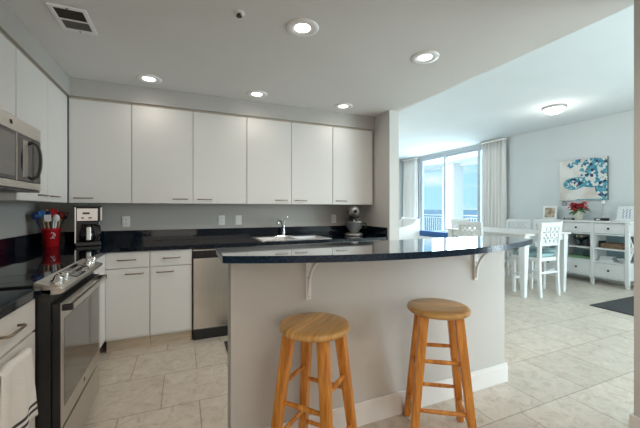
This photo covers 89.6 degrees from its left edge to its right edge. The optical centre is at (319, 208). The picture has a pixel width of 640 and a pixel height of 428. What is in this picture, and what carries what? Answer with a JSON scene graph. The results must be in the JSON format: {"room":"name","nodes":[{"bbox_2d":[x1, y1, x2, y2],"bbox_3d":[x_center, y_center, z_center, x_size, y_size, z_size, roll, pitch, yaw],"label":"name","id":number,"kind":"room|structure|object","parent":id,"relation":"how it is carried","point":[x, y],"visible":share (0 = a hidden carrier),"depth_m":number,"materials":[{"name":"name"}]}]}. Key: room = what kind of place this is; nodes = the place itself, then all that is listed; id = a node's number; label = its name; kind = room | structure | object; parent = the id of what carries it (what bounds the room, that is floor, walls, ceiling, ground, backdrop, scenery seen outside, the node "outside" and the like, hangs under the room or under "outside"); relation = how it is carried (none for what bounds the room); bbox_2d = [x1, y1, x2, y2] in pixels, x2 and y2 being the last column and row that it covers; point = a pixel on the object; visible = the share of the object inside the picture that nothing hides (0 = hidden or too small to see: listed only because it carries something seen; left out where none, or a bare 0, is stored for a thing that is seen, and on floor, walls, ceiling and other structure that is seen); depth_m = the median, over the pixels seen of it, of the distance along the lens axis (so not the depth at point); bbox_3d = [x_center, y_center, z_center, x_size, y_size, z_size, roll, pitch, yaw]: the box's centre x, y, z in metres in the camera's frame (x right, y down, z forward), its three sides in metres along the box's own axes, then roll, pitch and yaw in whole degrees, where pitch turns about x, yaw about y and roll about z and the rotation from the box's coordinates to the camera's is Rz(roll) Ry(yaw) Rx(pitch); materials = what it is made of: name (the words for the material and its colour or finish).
{"room":"kitchen","nodes":[
{"label":"kitchen","id":0,"kind":"room"},
{"bbox_2d":[0,202,39,238],"bbox_3d":[-1.549,0.040,0.270,0.100,2.460,6.110,0,0,-23],"label":"wall","id":1,"kind":"structure","parent":0,"point":[15,217],"depth_m":2.69,"materials":[{"name":"paint"}]},
{"bbox_2d":[0,33,15,116],"bbox_3d":[-1.864,-0.755,1.590,0.342,0.500,0.775,0,0,-23],"label":"upper cabinet","id":2,"kind":"object","parent":1,"relation":"attached to","point":[7,49],"visible":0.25,"depth_m":1.91,"materials":[{"name":"laminate"}]},
{"bbox_2d":[0,109,42,192],"bbox_3d":[-1.798,-0.299,1.615,0.480,0.395,0.764,0,0,-23],"label":"microwave","id":3,"kind":"object","parent":2,"relation":"attached to","point":[21,159],"visible":1,"depth_m":1.78,"materials":[{"name":"metal"}]},
{"bbox_2d":[0,48,66,202],"bbox_3d":[-2.210,-0.530,2.402,0.342,0.950,0.981,0,0,-23],"label":"upper cabinet","id":4,"kind":"object","parent":1,"relation":"attached to","point":[40,104],"visible":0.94,"depth_m":2.45,"materials":[{"name":"laminate"}]},
{"bbox_2d":[0,0,374,129],"bbox_3d":[-0.338,-1.109,2.090,3.555,0.163,3.710,0,0,-23],"label":"soffit","id":5,"kind":"structure","parent":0,"point":[12,27],"depth_m":3.17,"materials":[{"name":"paint"}]},
{"bbox_2d":[40,105,360,243],"bbox_3d":[-1.129,0.040,3.823,3.655,2.460,0.100,0,0,-23],"label":"wall","id":6,"kind":"structure","parent":0,"point":[142,216],"depth_m":3.67,"materials":[{"name":"paint"}]},
{"bbox_2d":[69,98,133,203],"bbox_3d":[-2.105,-0.530,3.147,0.500,0.950,0.367,0,0,-23],"label":"upper cabinet","id":7,"kind":"object","parent":6,"relation":"attached to","point":[100,133],"visible":0.98,"depth_m":3.00,"materials":[{"name":"laminate"}]},
{"bbox_2d":[122,216,129,226],"bbox_3d":[-2.034,0.131,3.377,0.072,0.112,0.010,0,0,-23],"label":"wall outlet","id":8,"kind":"object","parent":6,"relation":"attached to","point":[125,219],"visible":1,"depth_m":3.38,"materials":[{"name":"white plastic"}]},
{"bbox_2d":[132,105,245,203],"bbox_3d":[-1.369,-0.530,3.461,1.100,0.950,0.367,0,0,-23],"label":"upper cabinet","id":9,"kind":"object","parent":6,"relation":"attached to","point":[179,157],"visible":1,"depth_m":3.30,"materials":[{"name":"laminate"}]},
{"bbox_2d":[0,31,373,131],"bbox_3d":[-0.146,-1.016,2.003,3.270,0.022,3.400,0,0,-23],"label":"trim","id":10,"kind":"structure","parent":9,"relation":"on","point":[8,39],"depth_m":3.28,"materials":[{"name":"white wood"}]},
{"bbox_2d":[218,215,224,224],"bbox_3d":[-1.147,0.131,3.755,0.072,0.112,0.010,0,0,-23],"label":"wall outlet","id":11,"kind":"object","parent":6,"relation":"attached to","point":[221,218],"visible":1,"depth_m":3.75,"materials":[{"name":"white plastic"}]},
{"bbox_2d":[235,215,241,224],"bbox_3d":[-0.969,0.131,3.831,0.072,0.112,0.008,0,0,-23],"label":"light switch","id":12,"kind":"object","parent":6,"relation":"attached to","point":[238,218],"visible":1,"depth_m":3.83,"materials":[{"name":"white plastic"}]},
{"bbox_2d":[246,118,331,204],"bbox_3d":[-0.383,-0.530,3.880,1.043,0.950,0.367,0,0,-23],"label":"upper cabinet","id":13,"kind":"object","parent":6,"relation":"attached to","point":[287,163],"visible":1,"depth_m":3.72,"materials":[{"name":"laminate"}]},
{"bbox_2d":[331,215,335,222],"bbox_3d":[0.186,0.131,4.322,0.072,0.112,0.010,0,0,-23],"label":"wall outlet","id":14,"kind":"object","parent":6,"relation":"attached to","point":[333,217],"visible":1,"depth_m":4.32,"materials":[{"name":"white plastic"}]},
{"bbox_2d":[332,127,371,204],"bbox_3d":[0.361,-0.530,4.197,0.574,0.950,0.367,0,0,-23],"label":"upper cabinet","id":15,"kind":"object","parent":6,"relation":"attached to","point":[351,148],"visible":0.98,"depth_m":4.05,"materials":[{"name":"laminate"}]},
{"bbox_2d":[3,0,633,116],"bbox_3d":[0.168,-1.460,0.946,3.790,0.540,6.210,0,0,-23],"label":"ceiling","id":16,"kind":"structure","parent":0,"point":[360,53],"depth_m":2.27,"materials":[{"name":"paint"}]},
{"bbox_2d":[45,2,97,35],"bbox_3d":[-1.545,-1.184,2.022,0.194,0.012,0.296,0,0,-23],"label":"ceiling vent","id":17,"kind":"object","parent":16,"relation":"in","point":[69,18],"visible":1,"depth_m":2.00,"materials":[{"name":"metal"}]},
{"bbox_2d":[136,74,161,83],"bbox_3d":[-1.562,-1.185,2.943,0.214,0.010,0.214,0,0,-23],"label":"recessed light","id":18,"kind":"object","parent":16,"relation":"in","point":[146,78],"visible":1,"depth_m":2.93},
{"bbox_2d":[233,10,244,17],"bbox_3d":[-0.491,-1.179,1.954,0.068,0.022,0.068,0,0,-23],"label":"sprinkler head","id":19,"kind":"object","parent":16,"relation":"attached to","point":[238,13],"visible":1,"depth_m":1.94},
{"bbox_2d":[247,90,267,97],"bbox_3d":[-0.651,-1.185,3.331,0.214,0.010,0.214,0,0,-23],"label":"recessed light","id":20,"kind":"object","parent":16,"relation":"in","point":[253,93],"visible":1,"depth_m":3.32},
{"bbox_2d":[286,18,318,36],"bbox_3d":[-0.115,-1.185,2.114,0.214,0.010,0.214,0,0,-23],"label":"recessed light","id":21,"kind":"object","parent":16,"relation":"in","point":[301,30],"visible":1,"depth_m":2.10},
{"bbox_2d":[334,103,352,108],"bbox_3d":[0.270,-1.185,3.723,0.214,0.010,0.214,0,0,-23],"label":"recessed light","id":22,"kind":"object","parent":16,"relation":"in","point":[340,105],"visible":1,"depth_m":3.71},
{"bbox_2d":[411,51,439,63],"bbox_3d":[0.825,-1.185,2.524,0.214,0.010,0.214,0,0,-23],"label":"recessed light","id":23,"kind":"object","parent":16,"relation":"in","point":[422,57],"visible":1,"depth_m":2.51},
{"bbox_2d":[82,264,633,427],"bbox_3d":[1.271,1.320,4.127,8.310,0.100,11.200,0,0,-23],"label":"floor","id":24,"kind":"structure","parent":0,"point":[570,361],"depth_m":2.41,"materials":[{"name":"tile"}]},
{"bbox_2d":[0,299,34,427],"bbox_3d":[-1.435,0.824,1.055,0.705,0.893,0.466,0,0,-23],"label":"base cabinet","id":25,"kind":"object","parent":24,"relation":"on","point":[16,328],"visible":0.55,"depth_m":1.24,"materials":[{"name":"laminate"}]},
{"bbox_2d":[0,347,37,427],"bbox_3d":[-1.100,0.686,1.160,0.059,0.294,0.302,0,0,-23],"label":"dish towel","id":26,"kind":"object","parent":25,"relation":"hanging from","point":[18,399],"visible":1,"depth_m":1.16,"materials":[{"name":"white fabric"}]},
{"bbox_2d":[0,256,106,427],"bbox_3d":[-1.622,0.784,1.653,0.764,0.972,0.756,0,0,-23],"label":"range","id":27,"kind":"object","parent":24,"relation":"on","point":[67,308],"visible":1,"depth_m":1.56,"materials":[{"name":"silver metal"}]},
{"bbox_2d":[0,260,78,289],"bbox_3d":[-1.685,0.345,1.626,0.627,0.026,0.756,0,0,-23],"label":"cooktop","id":28,"kind":"object","parent":27,"relation":"in","point":[18,275],"depth_m":1.68,"materials":[{"name":"black glass"}]},
{"bbox_2d":[94,255,104,347],"bbox_3d":[-2.006,0.824,2.316,0.642,0.893,0.743,0,0,-23],"label":"base cabinet","id":29,"kind":"object","parent":24,"relation":"on","point":[101,270],"visible":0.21,"depth_m":2.69,"materials":[{"name":"laminate"}]},
{"bbox_2d":[105,251,150,351],"bbox_3d":[-1.815,0.824,3.117,0.345,0.893,0.643,0,0,-23],"label":"base cabinet","id":30,"kind":"object","parent":24,"relation":"on","point":[127,283],"visible":0.93,"depth_m":2.86,"materials":[{"name":"laminate"}]},
{"bbox_2d":[150,249,191,345],"bbox_3d":[-1.492,0.824,3.254,0.354,0.893,0.643,0,0,-23],"label":"base cabinet","id":31,"kind":"object","parent":24,"relation":"on","point":[170,270],"visible":0.98,"depth_m":2.99,"materials":[{"name":"laminate"}]},
{"bbox_2d":[192,246,252,339],"bbox_3d":[-1.039,0.829,3.438,0.606,0.883,0.600,0,0,-23],"label":"dishwasher","id":32,"kind":"object","parent":24,"relation":"on","point":[209,274],"visible":0.42,"depth_m":3.11,"materials":[{"name":"grey metal"}]},
{"bbox_2d":[265,242,336,245],"bbox_3d":[-0.334,0.824,3.747,0.920,0.893,0.643,0,0,-23],"label":"base cabinet","id":33,"kind":"object","parent":24,"relation":"on","point":[332,242],"visible":0.03,"depth_m":3.48,"materials":[{"name":"laminate"}]},
{"bbox_2d":[0,225,387,263],"bbox_3d":[-0.794,0.300,3.165,3.546,0.150,1.366,0,0,-23],"label":"countertop","id":34,"kind":"structure","parent":33,"relation":"on","point":[28,248],"depth_m":3.32,"materials":[{"name":"black stone"}]},
{"bbox_2d":[41,228,61,247],"bbox_3d":[-2.408,0.255,2.888,0.144,0.170,0.144,0,0,-23],"label":"utensil crock","id":35,"kind":"object","parent":34,"relation":"on","point":[51,236],"visible":0.94,"depth_m":2.84,"materials":[{"name":"red ceramic"}]},
{"bbox_2d":[31,212,41,232],"bbox_3d":[-2.473,0.178,2.844,0.116,0.300,0.040,0,0,-23],"label":"serving spoon","id":36,"kind":"object","parent":35,"relation":"in","point":[34,216],"visible":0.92,"depth_m":2.82,"materials":[{"name":"blue plastic"}]},
{"bbox_2d":[38,210,45,227],"bbox_3d":[-2.442,0.169,2.849,0.080,0.317,0.023,0,0,-23],"label":"spatula","id":37,"kind":"object","parent":35,"relation":"in","point":[42,213],"visible":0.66,"depth_m":2.84,"materials":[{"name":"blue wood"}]},
{"bbox_2d":[44,215,51,227],"bbox_3d":[-2.405,0.188,2.848,0.051,0.278,0.029,0,0,-23],"label":"scraper","id":38,"kind":"object","parent":35,"relation":"in","point":[47,218],"visible":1,"depth_m":2.84,"materials":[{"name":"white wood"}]},
{"bbox_2d":[50,209,57,227],"bbox_3d":[-2.387,0.162,2.888,0.050,0.328,0.012,0,0,-23],"label":"turner","id":39,"kind":"object","parent":35,"relation":"in","point":[53,212],"visible":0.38,"depth_m":2.88,"materials":[{"name":"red plastic"}]},
{"bbox_2d":[53,214,59,227],"bbox_3d":[-2.351,0.187,2.870,0.058,0.281,0.040,0,0,-23],"label":"slotted spoon","id":40,"kind":"object","parent":35,"relation":"in","point":[56,217],"visible":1,"depth_m":2.86,"materials":[{"name":"white plastic"}]},
{"bbox_2d":[58,211,63,227],"bbox_3d":[-2.362,0.173,2.916,0.078,0.308,0.024,0,0,-23],"label":"spoonula","id":41,"kind":"object","parent":35,"relation":"in","point":[61,214],"visible":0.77,"depth_m":2.91,"materials":[{"name":"red plastic"}]},
{"bbox_2d":[60,212,67,227],"bbox_3d":[-2.357,0.178,2.940,0.097,0.299,0.027,0,0,-23],"label":"fork","id":42,"kind":"object","parent":35,"relation":"in","point":[64,217],"visible":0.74,"depth_m":2.95,"materials":[{"name":"black plastic"}]},
{"bbox_2d":[73,205,101,246],"bbox_3d":[-2.184,0.153,3.028,0.210,0.373,0.249,0,0,-39],"label":"coffee maker","id":43,"kind":"object","parent":34,"relation":"on","point":[87,218],"visible":1,"depth_m":2.97,"materials":[{"name":"black plastic"}]},
{"bbox_2d":[275,216,291,236],"bbox_3d":[-0.429,0.209,3.862,0.245,0.251,0.212,0,0,-23],"label":"tap","id":44,"kind":"object","parent":34,"relation":"on","point":[279,220],"visible":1,"depth_m":3.92,"materials":[{"name":"silver metal"}]},
{"bbox_2d":[252,235,331,240],"bbox_3d":[-0.342,0.424,3.767,0.818,0.178,0.518,0,0,-23],"label":"sink","id":45,"kind":"object","parent":34,"relation":"in","point":[298,237],"visible":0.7,"depth_m":3.85,"materials":[{"name":"silver metal"}]},
{"bbox_2d":[258,237,291,240],"bbox_3d":[-0.511,0.425,3.655,0.348,0.175,0.373,0,0,-23],"label":"basin","id":46,"kind":"object","parent":45,"relation":"in","point":[259,238],"depth_m":3.81,"materials":[{"name":"silver metal"}]},
{"bbox_2d":[292,236,322,238],"bbox_3d":[-0.145,0.425,3.811,0.348,0.175,0.373,0,0,-23],"label":"basin","id":47,"kind":"object","parent":45,"relation":"in","point":[295,237],"depth_m":3.98,"materials":[{"name":"silver metal"}]},
{"bbox_2d":[345,206,366,235],"bbox_3d":[0.455,0.150,4.146,0.284,0.380,0.318,0,0,-3],"label":"stand mixer","id":48,"kind":"object","parent":34,"relation":"on","point":[353,226],"visible":1,"depth_m":4.05,"materials":[{"name":"silver metal"}]},
{"bbox_2d":[345,221,366,232],"bbox_3d":[0.452,0.229,4.109,0.275,0.138,0.234,0,0,-23],"label":"bowl","id":49,"kind":"object","parent":48,"relation":"on","point":[353,226],"depth_m":4.04,"materials":[{"name":"silver metal"}]},
{"bbox_2d":[271,312,356,427],"bbox_3d":[-0.025,0.905,1.535,0.346,0.730,0.346,0,0,27],"label":"bar stool","id":50,"kind":"object","parent":24,"relation":"on","point":[320,328],"visible":1,"depth_m":1.48,"materials":[{"name":"brown wood"}]},
{"bbox_2d":[399,217,419,239],"bbox_3d":[2.354,0.748,9.281,0.720,1.045,0.724,0,0,-23],"label":"armchair","id":51,"kind":"object","parent":24,"relation":"on","point":[409,228],"visible":0.51,"depth_m":9.03,"materials":[{"name":"fabric"}]},
{"bbox_2d":[419,230,458,238],"bbox_3d":[3.341,0.935,8.366,0.480,0.670,1.700,0,0,-23],"label":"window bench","id":52,"kind":"object","parent":24,"relation":"on","point":[424,234],"visible":0.23,"depth_m":8.61,"materials":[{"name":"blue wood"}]},
{"bbox_2d":[404,298,476,427],"bbox_3d":[0.663,0.905,1.809,0.346,0.730,0.346,0,0,10],"label":"bar stool","id":53,"kind":"object","parent":24,"relation":"on","point":[454,312],"visible":1,"depth_m":1.71,"materials":[{"name":"brown wood"}]},
{"bbox_2d":[451,219,469,227],"bbox_3d":[2.885,0.733,6.247,0.466,1.076,0.467,0,0,-23],"label":"dining chair","id":54,"kind":"object","parent":24,"relation":"on","point":[453,221],"visible":0.19,"depth_m":6.38,"materials":[{"name":"white wood"}]},
{"bbox_2d":[457,221,483,236],"bbox_3d":[2.549,0.733,5.149,0.467,1.076,0.466,0,0,-23],"label":"dining chair","id":55,"kind":"object","parent":24,"relation":"on","point":[478,226],"visible":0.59,"depth_m":5.06,"materials":[{"name":"white wood"}]},
{"bbox_2d":[446,227,570,297],"bbox_3d":[3.090,0.812,5.444,1.050,0.915,1.500,0,0,-23],"label":"dining table","id":56,"kind":"object","parent":24,"relation":"on","point":[487,231],"visible":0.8,"depth_m":4.95,"materials":[{"name":"paint"}]},
{"bbox_2d":[504,219,530,279],"bbox_3d":[3.488,0.733,5.896,0.467,1.076,0.466,0,0,-23],"label":"dining chair","id":57,"kind":"object","parent":24,"relation":"on","point":[527,223],"visible":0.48,"depth_m":5.96,"materials":[{"name":"white wood"}]},
{"bbox_2d":[511,222,561,297],"bbox_3d":[3.262,0.733,4.862,0.466,1.076,0.467,0,0,-23],"label":"dining chair","id":58,"kind":"object","parent":24,"relation":"on","point":[538,256],"visible":0.98,"depth_m":4.72,"materials":[{"name":"white wood"}]},
{"bbox_2d":[513,250,554,257],"bbox_3d":[3.248,0.680,4.895,0.426,0.050,0.380,0,0,-23],"label":"cushion","id":59,"kind":"object","parent":58,"relation":"on","point":[532,254],"depth_m":4.75,"materials":[{"name":"teal fabric"}]},
{"bbox_2d":[517,220,562,288],"bbox_3d":[3.692,0.733,5.418,0.467,1.076,0.466,0,0,-23],"label":"dining chair","id":60,"kind":"object","parent":24,"relation":"on","point":[536,222],"visible":0.17,"depth_m":5.36,"materials":[{"name":"white wood"}]},
{"bbox_2d":[529,246,554,251],"bbox_3d":[3.658,0.680,5.404,0.380,0.050,0.426,0,0,-23],"label":"cushion","id":61,"kind":"object","parent":60,"relation":"on","point":[534,248],"depth_m":5.26,"materials":[{"name":"teal fabric"}]},
{"bbox_2d":[533,219,633,289],"bbox_3d":[4.708,0.736,5.774,0.414,1.068,1.500,0,0,-23],"label":"sideboard","id":62,"kind":"object","parent":24,"relation":"on","point":[609,231],"visible":0.58,"depth_m":5.46,"materials":[{"name":"white wood"}]},
{"bbox_2d":[542,206,557,218],"bbox_3d":[4.583,0.071,6.401,0.106,0.264,0.250,0,0,-30],"label":"picture frame","id":63,"kind":"object","parent":62,"relation":"on","point":[549,212],"visible":0.91,"depth_m":6.38,"materials":[{"name":"white wood"}]},
{"bbox_2d":[545,208,554,216],"bbox_3d":[4.565,0.071,6.390,0.038,0.188,0.174,0,0,-30],"label":"picture","id":64,"kind":"object","parent":63,"relation":"attached to","point":[549,212],"depth_m":6.39},
{"bbox_2d":[566,202,589,219],"bbox_3d":[4.702,0.032,5.856,0.411,0.340,0.384,0,0,-23],"label":"poinsettia","id":65,"kind":"object","parent":62,"relation":"on","point":[577,208],"visible":0.99,"depth_m":5.81,"materials":[{"name":"red plant"}]},
{"bbox_2d":[573,211,582,219],"bbox_3d":[4.694,0.121,5.850,0.154,0.162,0.154,0,0,-23],"label":"pot","id":66,"kind":"object","parent":62,"relation":"on","point":[578,216],"depth_m":5.80,"materials":[{"name":"beige ceramic"}]},
{"bbox_2d":[568,254,589,258],"bbox_3d":[4.705,0.854,5.773,0.220,0.040,0.340,0,0,-23],"label":"serving tray","id":67,"kind":"object","parent":62,"relation":"on","point":[570,255],"visible":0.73,"depth_m":5.79,"materials":[{"name":"green ceramic"}]},
{"bbox_2d":[573,236,588,245],"bbox_3d":[4.688,0.576,5.788,0.230,0.155,0.230,0,0,-23],"label":"footed bowl","id":68,"kind":"object","parent":62,"relation":"on","point":[580,239],"visible":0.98,"depth_m":5.74,"materials":[{"name":"metal"}]},
{"bbox_2d":[546,231,633,281],"bbox_3d":[4.719,0.782,5.779,0.366,0.737,1.410,0,0,-23],"label":"shelf","id":69,"kind":"object","parent":62,"relation":"attached to","point":[592,267],"depth_m":5.47,"materials":[{"name":"white wood"}]},
{"bbox_2d":[594,200,608,220],"bbox_3d":[4.847,0.025,5.540,0.102,0.355,0.170,0,0,-23],"label":"candlestick","id":70,"kind":"object","parent":62,"relation":"on","point":[602,201],"visible":1,"depth_m":5.51,"materials":[{"name":"metal"}]},
{"bbox_2d":[599,259,617,261],"bbox_3d":[4.846,0.859,5.415,0.151,0.030,0.200,0,0,-26],"label":"book","id":71,"kind":"object","parent":62,"relation":"on","point":[599,259],"visible":0.73,"depth_m":5.35,"materials":[{"name":"white paper"}]},
{"bbox_2d":[599,257,616,259],"bbox_3d":[4.846,0.830,5.415,0.141,0.026,0.180,0,0,-18],"label":"book","id":72,"kind":"object","parent":71,"relation":"on","point":[599,257],"visible":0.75,"depth_m":5.35,"materials":[{"name":"white paper"}]},
{"bbox_2d":[600,255,615,257],"bbox_3d":[4.846,0.805,5.415,0.131,0.024,0.170,0,0,-29],"label":"book","id":73,"kind":"object","parent":72,"relation":"on","point":[603,256],"visible":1,"depth_m":5.38,"materials":[{"name":"white paper"}]},
{"bbox_2d":[601,242,624,249],"bbox_3d":[4.892,0.611,5.309,0.234,0.085,0.354,0,0,-23],"label":"basket tray","id":74,"kind":"object","parent":62,"relation":"on","point":[621,246],"visible":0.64,"depth_m":5.28,"materials":[{"name":"brown wicker"}]},
{"bbox_2d":[617,258,624,262],"bbox_3d":[4.934,0.846,5.235,0.198,0.055,0.180,0,0,-23],"label":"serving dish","id":75,"kind":"object","parent":62,"relation":"on","point":[619,260],"visible":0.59,"depth_m":5.22,"materials":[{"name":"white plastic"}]},
{"bbox_2d":[616,206,633,221],"bbox_3d":[5.018,0.079,5.250,0.106,0.250,0.260,0,0,-17],"label":"board","id":76,"kind":"object","parent":62,"relation":"on","point":[624,213],"visible":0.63,"depth_m":5.25,"materials":[{"name":"white wood"}]},
{"bbox_2d":[590,296,633,315],"bbox_3d":[4.344,1.264,4.055,1.330,0.012,0.960,0,0,-23],"label":"area rug","id":77,"kind":"object","parent":24,"relation":"on","point":[623,305],"visible":0.84,"depth_m":4.20,"materials":[{"name":"grey fabric"}]},
{"bbox_3d":[-1.160,0.824,0.408,0.705,0.893,0.938,0,0,-23],"label":"base cabinet","id":78,"kind":"object","parent":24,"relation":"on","visible":0},
{"bbox_2d":[0,287,40,318],"bbox_3d":[-1.259,0.300,0.615,0.695,0.150,1.418,0,0,-23],"label":"countertop","id":79,"kind":"structure","parent":78,"relation":"on","point":[11,300],"depth_m":1.25,"materials":[{"name":"black stone"}]},
{"bbox_2d":[228,251,503,427],"bbox_3d":[0.435,0.756,2.049,1.965,1.028,0.120,0,0,-23],"label":"wall","id":80,"kind":"structure","parent":0,"point":[373,297],"depth_m":1.89,"materials":[{"name":"paint"}]},
{"bbox_2d":[305,263,317,299],"bbox_3d":[-0.021,0.368,1.661,0.032,0.253,0.235,0,0,-23],"label":"bracket","id":81,"kind":"object","parent":80,"relation":"attached to","point":[309,270],"visible":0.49,"depth_m":1.75,"materials":[{"name":"metal"}]},
{"bbox_2d":[216,236,531,262],"bbox_3d":[0.505,0.224,1.858,2.065,0.033,0.547,0,0,-23],"label":"countertop","id":82,"kind":"structure","parent":80,"relation":"on","point":[452,246],"depth_m":1.62,"materials":[{"name":"stone"}]},
{"bbox_2d":[264,362,507,427],"bbox_3d":[0.455,1.202,2.049,1.961,0.137,0.136,0,0,-23],"label":"baseboard","id":83,"kind":"structure","parent":80,"relation":"attached to","point":[375,409],"depth_m":1.99,"materials":[{"name":"white wood"}]},
{"bbox_2d":[473,253,487,279],"bbox_3d":[1.133,0.368,2.152,0.032,0.253,0.235,0,0,-23],"label":"bracket","id":84,"kind":"object","parent":80,"relation":"attached to","point":[476,263],"visible":0.48,"depth_m":2.24,"materials":[{"name":"metal"}]},
{"bbox_2d":[361,110,398,239],"bbox_3d":[-0.191,-0.180,6.458,0.135,2.900,5.565,0,0,-23],"label":"wall partition","id":85,"kind":"structure","parent":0,"point":[383,211],"depth_m":3.95,"materials":[{"name":"paint"}]},
{"bbox_2d":[399,160,403,220],"bbox_3d":[0.841,-0.180,9.976,4.520,2.900,0.100,0,0,-23],"label":"wall","id":86,"kind":"structure","parent":0,"point":[401,163],"depth_m":10.72,"materials":[{"name":"paint"}]},
{"bbox_2d":[424,152,476,172],"bbox_3d":[4.086,-1.555,10.433,1.810,0.250,12.000,0,0,-23],"label":"ceiling","id":87,"kind":"structure","parent":0,"point":[469,159],"depth_m":10.24,"materials":[{"name":"paint"}]},
{"bbox_2d":[399,5,633,159],"bbox_3d":[3.015,-1.680,4.869,4.519,0.100,11.200,0,0,-23],"label":"ceiling","id":88,"kind":"structure","parent":0,"point":[589,70],"depth_m":4.62,"materials":[{"name":"paint"}]},
{"bbox_2d":[402,157,417,217],"bbox_3d":[2.901,-0.180,10.350,0.117,2.860,0.664,0,0,-23],"label":"curtain","id":89,"kind":"object","parent":88,"relation":"hanging from","point":[410,177],"visible":0.64,"depth_m":10.35,"materials":[{"name":"fabric"}]},
{"bbox_2d":[481,138,506,263],"bbox_3d":[4.083,-0.180,7.571,0.117,2.860,0.624,0,0,-23],"label":"curtain","id":90,"kind":"object","parent":88,"relation":"hanging from","point":[494,191],"visible":0.66,"depth_m":7.57,"materials":[{"name":"fabric"}]},
{"bbox_2d":[542,104,566,114],"bbox_3d":[3.744,-1.573,5.147,0.330,0.112,0.330,0,0,-23],"label":"flush ceiling light","id":91,"kind":"object","parent":88,"relation":"attached to","point":[554,109],"visible":1,"depth_m":5.06,"materials":[{"name":"silver metal"}]},
{"bbox_2d":[417,110,633,256],"bbox_3d":[5.039,-0.180,5.730,0.120,2.900,11.000,0,0,-23],"label":"wall","id":92,"kind":"structure","parent":0,"point":[533,159],"depth_m":6.30,"materials":[{"name":"paint"}]},
{"bbox_2d":[420,145,481,230],"bbox_3d":[3.641,-0.160,9.015,0.080,2.860,2.420,0,0,-23],"label":"window","id":93,"kind":"structure","parent":92,"relation":"in","point":[478,149],"depth_m":9.12,"materials":[{"name":"white metal"}]},
{"bbox_2d":[509,259,633,285],"bbox_3d":[5.597,1.202,4.245,0.016,0.137,7.830,0,0,-23],"label":"baseboard","id":94,"kind":"structure","parent":92,"relation":"attached to","point":[570,274],"depth_m":5.73,"materials":[{"name":"white wood"}]},
{"bbox_2d":[560,156,608,200],"bbox_3d":[4.857,-0.540,5.952,0.038,0.764,0.770,0,0,-23],"label":"canvas painting","id":95,"kind":"object","parent":92,"relation":"attached to","point":[581,179],"visible":1,"depth_m":5.89},
{"bbox_2d":[634,0,639,417],"bbox_3d":[2.408,0.040,0.348,0.135,2.460,3.155,0,0,-23],"label":"wall","id":96,"kind":"structure","parent":0,"point":[636,2],"depth_m":1.76,"materials":[{"name":"paint"}]},
{"bbox_2d":[629,412,639,427],"bbox_3d":[2.405,1.202,0.356,0.167,0.137,3.171,0,0,-23],"label":"baseboard","id":97,"kind":"structure","parent":96,"relation":"attached to","point":[634,421],"depth_m":1.76,"materials":[{"name":"white wood"}]},
{"label":"outside","id":98,"kind":"structure","parent":0,"visible":0},
{"bbox_2d":[424,210,476,230],"bbox_3d":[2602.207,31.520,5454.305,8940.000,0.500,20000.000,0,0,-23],"label":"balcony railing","id":99,"kind":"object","parent":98,"point":[465,212],"visible":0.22,"depth_m":1342.59,"materials":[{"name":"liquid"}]},
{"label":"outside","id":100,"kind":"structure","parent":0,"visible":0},
{"bbox_3d":[4.086,1.360,10.433,1.810,0.140,12.000,0,0,-23],"label":"floor","id":101,"kind":"structure","parent":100,"visible":0},
{"bbox_2d":[424,214,476,230],"bbox_3d":[4.505,0.743,11.532,0.060,1.095,6.505,0,0,-23],"label":"balcony railing","id":102,"kind":"object","parent":101,"relation":"on","point":[424,214],"visible":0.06,"depth_m":12.03,"materials":[{"name":"white metal"}]},
{"bbox_2d":[442,163,462,230],"bbox_3d":[4.487,-0.110,10.897,0.450,2.800,0.500,0,0,-23],"label":"column","id":103,"kind":"structure","parent":101,"relation":"on","point":[454,170],"depth_m":10.69,"materials":[{"name":"paint"}]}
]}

